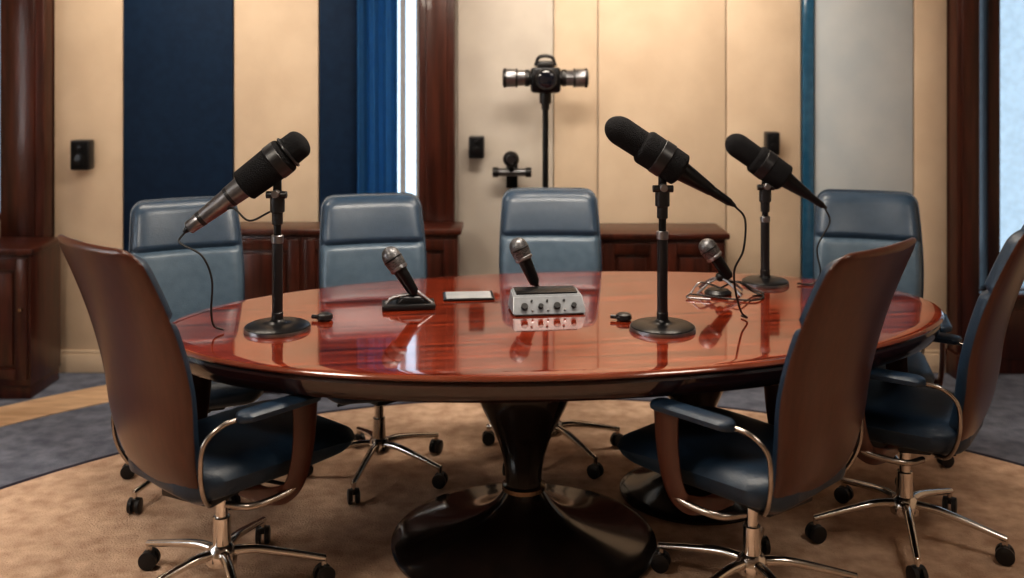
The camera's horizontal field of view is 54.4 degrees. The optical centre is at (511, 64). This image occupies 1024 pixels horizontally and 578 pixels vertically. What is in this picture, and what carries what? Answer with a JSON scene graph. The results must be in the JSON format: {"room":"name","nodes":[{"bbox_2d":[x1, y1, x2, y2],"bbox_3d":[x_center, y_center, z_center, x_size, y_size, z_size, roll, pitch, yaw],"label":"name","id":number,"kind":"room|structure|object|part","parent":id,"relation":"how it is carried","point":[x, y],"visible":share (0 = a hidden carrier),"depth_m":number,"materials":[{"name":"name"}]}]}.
{"room":"studio","nodes":[
{"label":"studio","id":0,"kind":"room"},
{"bbox_2d":[0,372,1023,486],"bbox_3d":[0.000,1.680,1.850,7.100,0.100,7.200,0,0,0],"label":"floor","id":1,"kind":"structure","parent":0,"point":[33,447],"depth_m":4.46,"materials":[{"name":"blue carpet"}]},
{"bbox_2d":[0,237,60,398],"bbox_3d":[-2.720,1.260,4.985,0.800,0.740,0.360,0,0,0],"label":"base cabinet","id":2,"kind":"object","parent":1,"relation":"on","point":[30,267],"visible":0.92,"depth_m":4.86,"materials":[{"name":"brown wood"}]},
{"bbox_2d":[0,385,108,426],"bbox_3d":[-2.643,1.628,4.120,0.462,0.004,2.417,0,0,35],"label":"inlay","id":3,"kind":"object","parent":1,"relation":"on","point":[54,404],"visible":0.77,"depth_m":4.77,"materials":[{"name":"beige carpet"}]},
{"bbox_2d":[240,222,463,392],"bbox_3d":[-0.845,1.220,5.022,1.190,0.820,0.255,0,0,0],"label":"credenza","id":4,"kind":"object","parent":1,"relation":"on","point":[301,239],"visible":0.18,"depth_m":4.92,"materials":[{"name":"brown wood"}]},
{"bbox_2d":[0,399,1023,577],"bbox_3d":[0.150,1.627,2.200,5.350,0.006,5.350,0,0,0],"label":"round rug","id":5,"kind":"object","parent":1,"relation":"on","point":[72,521],"visible":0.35,"depth_m":3.60,"materials":[{"name":"beige carpet"}]},
{"bbox_2d":[120,196,262,513],"bbox_3d":[-1.222,1.092,3.921,0.590,1.060,0.728,0,0,-25],"label":"office chair","id":6,"kind":"object","parent":5,"relation":"on","point":[156,226],"visible":0.44,"depth_m":4.09,"materials":[{"name":"blue leather"}]},
{"bbox_2d":[130,199,243,322],"bbox_3d":[-1.342,0.892,4.113,0.445,0.640,0.239,0,0,-25],"label":"backrest cushion","id":7,"kind":"object","parent":6,"relation":"on","point":[156,225],"depth_m":4.10,"materials":[{"name":"blue leather"}]},
{"bbox_3d":[-1.211,1.223,3.830,0.460,0.110,0.496,0,0,-25],"label":"seat","id":8,"kind":"part","parent":6,"relation":"part of","materials":[{"name":"blue leather"}]},
{"bbox_2d":[57,234,354,577],"bbox_3d":[-0.923,1.056,3.050,0.658,1.134,0.826,0,0,41],"label":"office chair","id":9,"kind":"object","parent":5,"relation":"on","point":[159,408],"visible":0.99,"depth_m":2.86,"materials":[{"name":"brown wood"}]},
{"bbox_2d":[75,239,198,473],"bbox_3d":[-1.092,0.841,2.846,0.464,0.685,0.255,0,0,41],"label":"backrest cushion","id":10,"kind":"object","parent":9,"relation":"on","point":[150,384],"depth_m":2.76,"materials":[{"name":"brown wood"}]},
{"bbox_3d":[-1.077,1.138,3.177,0.227,0.329,0.380,0,0,41],"label":"armrest","id":11,"kind":"part","parent":9,"relation":"part of","materials":[{"name":"brown wood"}]},
{"bbox_3d":[-0.846,1.194,3.126,0.493,0.118,0.610,0,0,41],"label":"seat","id":12,"kind":"part","parent":9,"relation":"part of","materials":[{"name":"blue leather"}]},
{"bbox_3d":[-0.766,1.138,2.903,0.227,0.329,0.380,0,0,41],"label":"armrest","id":13,"kind":"part","parent":9,"relation":"part of","materials":[{"name":"blue leather"}]},
{"bbox_2d":[307,193,447,503],"bbox_3d":[-0.565,1.092,4.023,0.588,1.060,0.724,0,0,-7],"label":"office chair","id":14,"kind":"object","parent":5,"relation":"on","point":[355,229],"visible":0.49,"depth_m":4.21,"materials":[{"name":"blue leather"}]},
{"bbox_3d":[-0.523,1.223,3.938,0.460,0.110,0.496,0,0,-13],"label":"seat","id":15,"kind":"part","parent":14,"relation":"part of","materials":[{"name":"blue leather"}]},
{"bbox_2d":[320,195,425,287],"bbox_3d":[-0.592,0.892,4.241,0.445,0.640,0.239,0,0,-13],"label":"backrest cushion","id":16,"kind":"object","parent":14,"relation":"on","point":[355,230],"depth_m":4.24,"materials":[{"name":"blue leather"}]},
{"bbox_2d":[482,188,622,478],"bbox_3d":[0.178,1.092,4.228,0.612,1.060,0.698,0,0,0],"label":"office chair","id":17,"kind":"object","parent":5,"relation":"on","point":[560,227],"visible":0.34,"depth_m":4.43,"materials":[{"name":"blue leather"}]},
{"bbox_2d":[500,190,600,273],"bbox_3d":[0.170,0.892,4.438,0.445,0.640,0.239,0,0,0],"label":"backrest cushion","id":18,"kind":"object","parent":17,"relation":"on","point":[560,228],"depth_m":4.44,"materials":[{"name":"blue leather"}]},
{"bbox_2d":[172,271,943,577],"bbox_3d":[0.198,1.251,3.545,2.780,0.743,1.444,0,0,-9],"label":"conference table","id":19,"kind":"object","parent":5,"relation":"on","point":[523,372],"visible":0.7,"depth_m":3.26,"materials":[{"name":"brown wood"}]},
{"bbox_2d":[178,131,310,338],"bbox_3d":[-0.881,0.551,3.310,0.421,0.658,0.219,0,0,0],"label":"microphone","id":20,"kind":"object","parent":19,"relation":"on","point":[278,159],"visible":1,"depth_m":3.27,"materials":[{"name":"black metal"}]},
{"bbox_2d":[311,312,332,321],"bbox_3d":[-0.654,0.867,3.430,0.074,0.026,0.056,0,0,0],"label":"connector","id":21,"kind":"object","parent":19,"relation":"on","point":[323,316],"visible":1,"depth_m":3.41,"materials":[{"name":"black plastic"}]},
{"bbox_2d":[382,246,435,310],"bbox_3d":[-0.376,0.769,3.610,0.192,0.220,0.100,0,0,-9],"label":"desk microphone","id":22,"kind":"object","parent":19,"relation":"on","point":[392,258],"visible":1,"depth_m":3.58,"materials":[{"name":"black metal"}]},
{"bbox_2d":[443,291,494,300],"bbox_3d":[-0.165,0.875,3.775,0.190,0.009,0.130,0,0,-6],"label":"tablet","id":23,"kind":"object","parent":19,"relation":"on","point":[451,295],"visible":1,"depth_m":3.76,"materials":[{"name":"white plastic"}]},
{"bbox_2d":[508,285,585,315],"bbox_3d":[0.123,0.842,3.568,0.259,0.075,0.153,0,0,-7],"label":"mixer","id":24,"kind":"object","parent":19,"relation":"on","point":[538,300],"visible":1,"depth_m":3.52,"materials":[{"name":"silver metal"}]},
{"bbox_2d":[509,237,538,286],"bbox_3d":[0.067,0.763,3.735,0.154,0.234,0.092,0,0,0],"label":"desk microphone","id":25,"kind":"object","parent":24,"relation":"on","point":[519,248],"visible":0.71,"depth_m":3.70,"materials":[{"name":"black metal"}]},
{"bbox_2d":[610,312,631,321],"bbox_3d":[0.376,0.867,3.430,0.074,0.026,0.056,0,0,0],"label":"connector","id":26,"kind":"object","parent":19,"relation":"on","point":[621,316],"visible":1,"depth_m":3.41,"materials":[{"name":"black plastic"}]},
{"bbox_2d":[605,116,747,338],"bbox_3d":[0.577,0.525,3.335,0.518,0.710,0.219,0,0,-18],"label":"microphone","id":27,"kind":"object","parent":19,"relation":"on","point":[656,154],"visible":1,"depth_m":3.28,"materials":[{"name":"black metal"}]},
{"bbox_2d":[686,238,763,300],"bbox_3d":[0.813,0.774,3.789,0.286,0.212,0.196,0,0,15],"label":"desk microphone","id":28,"kind":"object","parent":19,"relation":"on","point":[708,248],"visible":0.99,"depth_m":3.80,"materials":[{"name":"black metal"}]},
{"bbox_2d":[725,133,830,288],"bbox_3d":[1.067,0.578,4.000,0.414,0.604,0.186,0,0,0],"label":"microphone","id":29,"kind":"object","parent":19,"relation":"on","point":[764,164],"visible":1,"depth_m":3.97,"materials":[{"name":"black metal"}]},
{"bbox_2d":[617,237,916,577],"bbox_3d":[0.740,1.056,2.979,0.662,1.134,0.826,0,0,-43],"label":"office chair","id":30,"kind":"object","parent":5,"relation":"on","point":[815,412],"visible":0.98,"depth_m":2.79,"materials":[{"name":"brown wood"}]},
{"bbox_3d":[0.600,1.138,2.839,0.227,0.329,0.380,0,0,-43],"label":"armrest","id":31,"kind":"part","parent":30,"relation":"part of","materials":[{"name":"blue leather"}]},
{"bbox_3d":[0.674,1.194,3.065,0.493,0.118,0.610,0,0,-43],"label":"seat","id":32,"kind":"part","parent":30,"relation":"part of","materials":[{"name":"blue leather"}]},
{"bbox_3d":[0.904,1.138,3.122,0.227,0.329,0.380,0,0,-43],"label":"armrest","id":33,"kind":"part","parent":30,"relation":"part of","materials":[{"name":"brown wood"}]},
{"bbox_2d":[772,242,898,482],"bbox_3d":[0.928,0.841,2.792,0.464,0.685,0.255,0,0,-43],"label":"backrest cushion","id":34,"kind":"object","parent":30,"relation":"on","point":[821,400],"depth_m":2.70,"materials":[{"name":"brown wood"}]},
{"bbox_2d":[813,189,953,485],"bbox_3d":[1.500,1.092,4.147,0.626,1.060,0.709,0,0,22],"label":"office chair","id":35,"kind":"object","parent":5,"relation":"on","point":[861,220],"visible":0.35,"depth_m":4.36,"materials":[{"name":"blue leather"}]},
{"bbox_2d":[814,191,922,297],"bbox_3d":[1.554,0.892,4.355,0.445,0.640,0.239,0,0,18],"label":"backrest cushion","id":36,"kind":"object","parent":35,"relation":"on","point":[860,220],"depth_m":4.36,"materials":[{"name":"blue leather"}]},
{"bbox_3d":[1.460,1.223,4.059,0.460,0.110,0.496,0,0,18],"label":"seat","id":37,"kind":"part","parent":35,"relation":"part of","materials":[{"name":"blue leather"}]},
{"bbox_3d":[1.666,1.170,4.067,0.212,0.308,0.355,0,0,18],"label":"armrest","id":38,"kind":"part","parent":35,"relation":"part of","materials":[{"name":"blue leather"}]},
{"bbox_2d":[805,225,1023,577],"bbox_3d":[1.373,1.056,3.392,0.826,1.134,0.656,0,0,35],"label":"office chair","id":39,"kind":"object","parent":5,"relation":"on","point":[905,417],"visible":0.86,"depth_m":3.20,"materials":[{"name":"blue leather"}]},
{"bbox_3d":[1.259,1.138,3.217,0.380,0.329,0.227,0,0,35],"label":"armrest","id":40,"kind":"part","parent":39,"relation":"part of","materials":[{"name":"blue leather"}]},
{"bbox_3d":[1.283,1.194,3.453,0.610,0.118,0.493,0,0,35],"label":"seat","id":41,"kind":"part","parent":39,"relation":"part of","materials":[{"name":"blue leather"}]},
{"bbox_3d":[1.496,1.138,3.558,0.380,0.329,0.227,0,0,35],"label":"armrest","id":42,"kind":"part","parent":39,"relation":"part of","materials":[{"name":"blue leather"}]},
{"bbox_2d":[949,225,1023,431],"bbox_3d":[1.590,0.841,3.240,0.255,0.685,0.464,0,0,35],"label":"backrest cushion","id":43,"kind":"object","parent":39,"relation":"on","point":[980,357],"depth_m":3.09,"materials":[{"name":"brown leather"}]},
{"bbox_2d":[503,54,588,187],"bbox_3d":[0.164,0.788,4.994,0.399,1.684,0.337,0,0,35],"label":"camera","id":44,"kind":"object","parent":1,"relation":"on","point":[545,79],"visible":0.65,"depth_m":4.96,"materials":[{"name":"black metal"}]},
{"bbox_2d":[600,223,729,271],"bbox_3d":[0.750,1.232,5.088,0.660,0.795,0.345,0,0,0],"label":"credenza","id":45,"kind":"object","parent":1,"relation":"on","point":[624,246],"visible":0.25,"depth_m":4.94,"materials":[{"name":"brown wood"}]},
{"bbox_2d":[456,0,725,261],"bbox_3d":[0.000,0.230,5.375,7.100,2.800,0.150,0,0,0],"label":"wall","id":46,"kind":"structure","parent":0,"point":[456,0],"depth_m":5.30,"materials":[{"name":"beige paint"}]},
{"bbox_2d":[0,0,54,236],"bbox_3d":[-2.545,0.240,5.225,0.254,2.780,0.150,0,0,0],"label":"column","id":47,"kind":"structure","parent":46,"relation":"attached to","point":[27,27],"depth_m":5.17,"materials":[{"name":"brown wood"}]},
{"bbox_2d":[55,0,123,349],"bbox_3d":[-2.245,0.190,5.289,0.364,2.640,0.022,0,0,0],"label":"wall panel","id":48,"kind":"object","parent":46,"relation":"attached to","point":[89,34],"visible":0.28,"depth_m":5.28,"materials":[{"name":"beige paint"}]},
{"bbox_2d":[70,140,93,169],"bbox_3d":[-2.250,0.470,5.223,0.100,0.155,0.110,0,0,0],"label":"wall speaker","id":49,"kind":"object","parent":48,"relation":"attached to","point":[81,151],"visible":1,"depth_m":5.17,"materials":[{"name":"black plastic"}]},
{"bbox_2d":[124,0,233,251],"bbox_3d":[-1.768,0.190,5.285,0.578,2.640,0.030,0,0,0],"label":"wall panel","id":50,"kind":"object","parent":46,"relation":"attached to","point":[179,54],"visible":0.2,"depth_m":5.27,"materials":[{"name":"blue fabric"}]},
{"bbox_2d":[234,0,318,221],"bbox_3d":[-1.250,0.190,5.289,0.447,2.640,0.022,0,0,0],"label":"wall panel","id":51,"kind":"object","parent":46,"relation":"attached to","point":[276,42],"visible":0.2,"depth_m":5.28,"materials":[{"name":"beige paint"}]},
{"bbox_2d":[319,0,356,221],"bbox_3d":[-0.916,0.190,5.285,0.207,2.640,0.030,0,0,0],"label":"wall panel","id":52,"kind":"object","parent":46,"relation":"attached to","point":[337,18],"visible":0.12,"depth_m":5.27,"materials":[{"name":"blue fabric"}]},
{"bbox_2d":[398,0,418,197],"bbox_3d":[-0.642,0.180,5.365,0.315,2.200,0.070,0,0,0],"label":"window","id":53,"kind":"structure","parent":46,"relation":"in","point":[408,10],"depth_m":5.36,"materials":[{"name":"white glass"}]},
{"bbox_2d":[419,0,455,221],"bbox_3d":[-0.393,0.240,5.225,0.209,2.780,0.150,0,0,0],"label":"trim","id":54,"kind":"structure","parent":46,"relation":"attached to","point":[437,18],"depth_m":5.16,"materials":[{"name":"brown wood"}]},
{"bbox_2d":[59,350,945,372],"bbox_3d":[-0.060,1.570,5.282,4.710,0.120,0.035,0,0,0],"label":"baseboard","id":55,"kind":"structure","parent":46,"relation":"attached to","point":[72,361],"depth_m":5.26,"materials":[{"name":"beige wood"}]},
{"bbox_2d":[458,0,552,275],"bbox_3d":[-0.035,0.190,5.289,0.504,2.640,0.022,0,0,0],"label":"wall panel","id":56,"kind":"object","parent":46,"relation":"attached to","point":[494,36],"visible":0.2,"depth_m":5.28,"materials":[{"name":"beige paint"}]},
{"bbox_2d":[469,136,483,158],"bbox_3d":[-0.185,0.430,5.223,0.080,0.115,0.110,0,0,0],"label":"wall speaker","id":57,"kind":"object","parent":56,"relation":"attached to","point":[476,143],"visible":1,"depth_m":5.17,"materials":[{"name":"black plastic"}]},
{"bbox_2d":[493,151,530,187],"bbox_3d":[0.000,0.546,5.179,0.200,0.207,0.198,0,0,0],"label":"webcam","id":58,"kind":"object","parent":56,"relation":"attached to","point":[510,158],"visible":1,"depth_m":5.13,"materials":[{"name":"black metal"}]},
{"bbox_2d":[554,0,596,197],"bbox_3d":[0.338,0.190,5.289,0.229,2.640,0.022,0,0,0],"label":"wall panel","id":59,"kind":"object","parent":46,"relation":"attached to","point":[575,21],"visible":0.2,"depth_m":5.28,"materials":[{"name":"beige paint"}]},
{"bbox_2d":[598,0,724,229],"bbox_3d":[0.795,0.190,5.289,0.674,2.640,0.022,0,0,0],"label":"wall panel","id":60,"kind":"object","parent":46,"relation":"attached to","point":[661,63],"visible":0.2,"depth_m":5.28,"materials":[{"name":"beige paint"}]},
{"bbox_2d":[726,0,800,276],"bbox_3d":[1.335,0.190,5.289,0.393,2.640,0.022,0,0,0],"label":"wall panel","id":61,"kind":"object","parent":46,"relation":"attached to","point":[763,37],"visible":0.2,"depth_m":5.28,"materials":[{"name":"beige paint"}]},
{"bbox_2d":[764,131,779,154],"bbox_3d":[1.360,0.410,5.223,0.070,0.120,0.110,0,0,0],"label":"wall speaker","id":62,"kind":"object","parent":61,"relation":"attached to","point":[771,138],"visible":0.92,"depth_m":5.17,"materials":[{"name":"black plastic"}]},
{"bbox_2d":[801,0,813,277],"bbox_3d":[1.567,0.190,5.280,0.060,2.640,0.040,0,0,0],"label":"glass strip","id":63,"kind":"object","parent":46,"relation":"attached to","point":[807,6],"visible":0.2,"depth_m":5.26,"materials":[{"name":"blue glass"}]},
{"bbox_2d":[814,0,912,215],"bbox_3d":[1.865,0.190,5.289,0.524,2.640,0.022,0,0,0],"label":"wall panel","id":64,"kind":"object","parent":46,"relation":"attached to","point":[863,49],"visible":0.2,"depth_m":5.28,"materials":[{"name":"grey paint"}]},
{"bbox_2d":[913,0,946,349],"bbox_3d":[2.220,0.190,5.289,0.174,2.640,0.022,0,0,0],"label":"wall panel","id":65,"kind":"object","parent":46,"relation":"attached to","point":[929,16],"visible":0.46,"depth_m":5.28,"materials":[{"name":"beige paint"}]},
{"bbox_2d":[946,0,978,378],"bbox_3d":[2.370,0.240,5.225,0.144,2.780,0.150,0,0,0],"label":"trim","id":66,"kind":"structure","parent":46,"relation":"attached to","point":[962,15],"depth_m":5.17,"materials":[{"name":"brown wood"}]},
{"bbox_2d":[979,0,1023,290],"bbox_3d":[2.865,0.155,5.355,0.870,2.150,0.110,0,0,0],"label":"window","id":67,"kind":"structure","parent":46,"relation":"in","point":[1001,22],"depth_m":5.36,"materials":[{"name":"blue glass"}]},
{"bbox_2d":[979,291,1023,373],"bbox_3d":[2.913,1.415,5.255,0.935,0.430,0.090,0,0,0],"label":"trim","id":68,"kind":"structure","parent":46,"relation":"attached to","point":[1012,361],"depth_m":5.24,"materials":[{"name":"brown wood"}]},
{"bbox_3d":[-0.660,-1.010,5.215,0.340,0.024,0.024,0,0,0],"label":"curtain rod","id":69,"kind":"object","parent":46,"relation":"attached to","visible":0},
{"bbox_2d":[357,0,397,193],"bbox_3d":[-0.705,0.310,5.217,0.210,2.600,0.050,0,0,0],"label":"curtain","id":70,"kind":"object","parent":69,"relation":"hanging from","point":[377,20],"visible":0.48,"depth_m":5.21,"materials":[{"name":"blue fabric"}]}
]}

